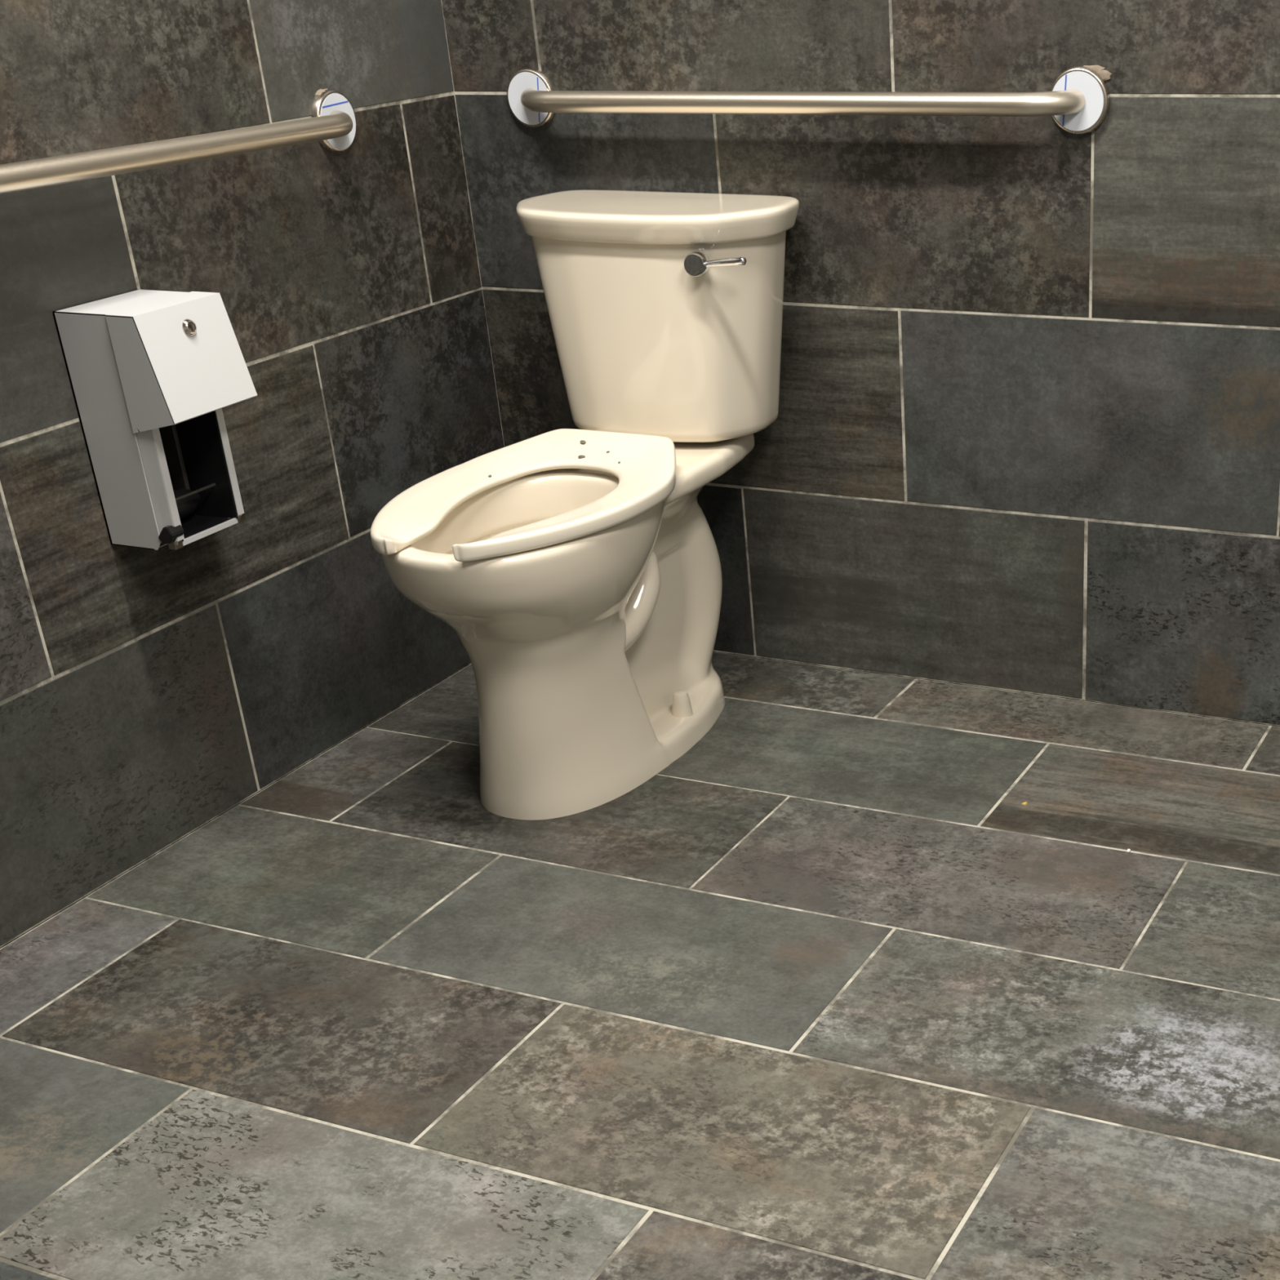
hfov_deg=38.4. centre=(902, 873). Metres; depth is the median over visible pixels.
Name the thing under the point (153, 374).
dispenser
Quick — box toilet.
[370,190,799,820]
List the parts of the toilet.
seat, bowl, tank lid, tank, lever handle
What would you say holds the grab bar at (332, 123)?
attached to the wall at (146, 695)
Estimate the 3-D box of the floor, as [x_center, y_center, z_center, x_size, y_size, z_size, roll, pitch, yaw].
[-0.122,0.569,1.530,2.750,0.081,3.450,10,31,21]
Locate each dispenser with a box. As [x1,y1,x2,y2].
[52,288,257,550]
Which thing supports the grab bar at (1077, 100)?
attached to the wall at (1024, 436)
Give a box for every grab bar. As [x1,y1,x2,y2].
[0,88,356,194]
[506,66,1110,134]
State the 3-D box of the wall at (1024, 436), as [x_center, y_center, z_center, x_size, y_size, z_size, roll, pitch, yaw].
[0.538,-1.335,2.349,2.950,2.440,0.106,10,31,21]
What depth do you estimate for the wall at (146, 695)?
2.61 m
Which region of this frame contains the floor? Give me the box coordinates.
[0,652,1279,1279]
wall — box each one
[0,0,504,947]
[441,0,1279,725]
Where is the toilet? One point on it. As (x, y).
(582, 597)

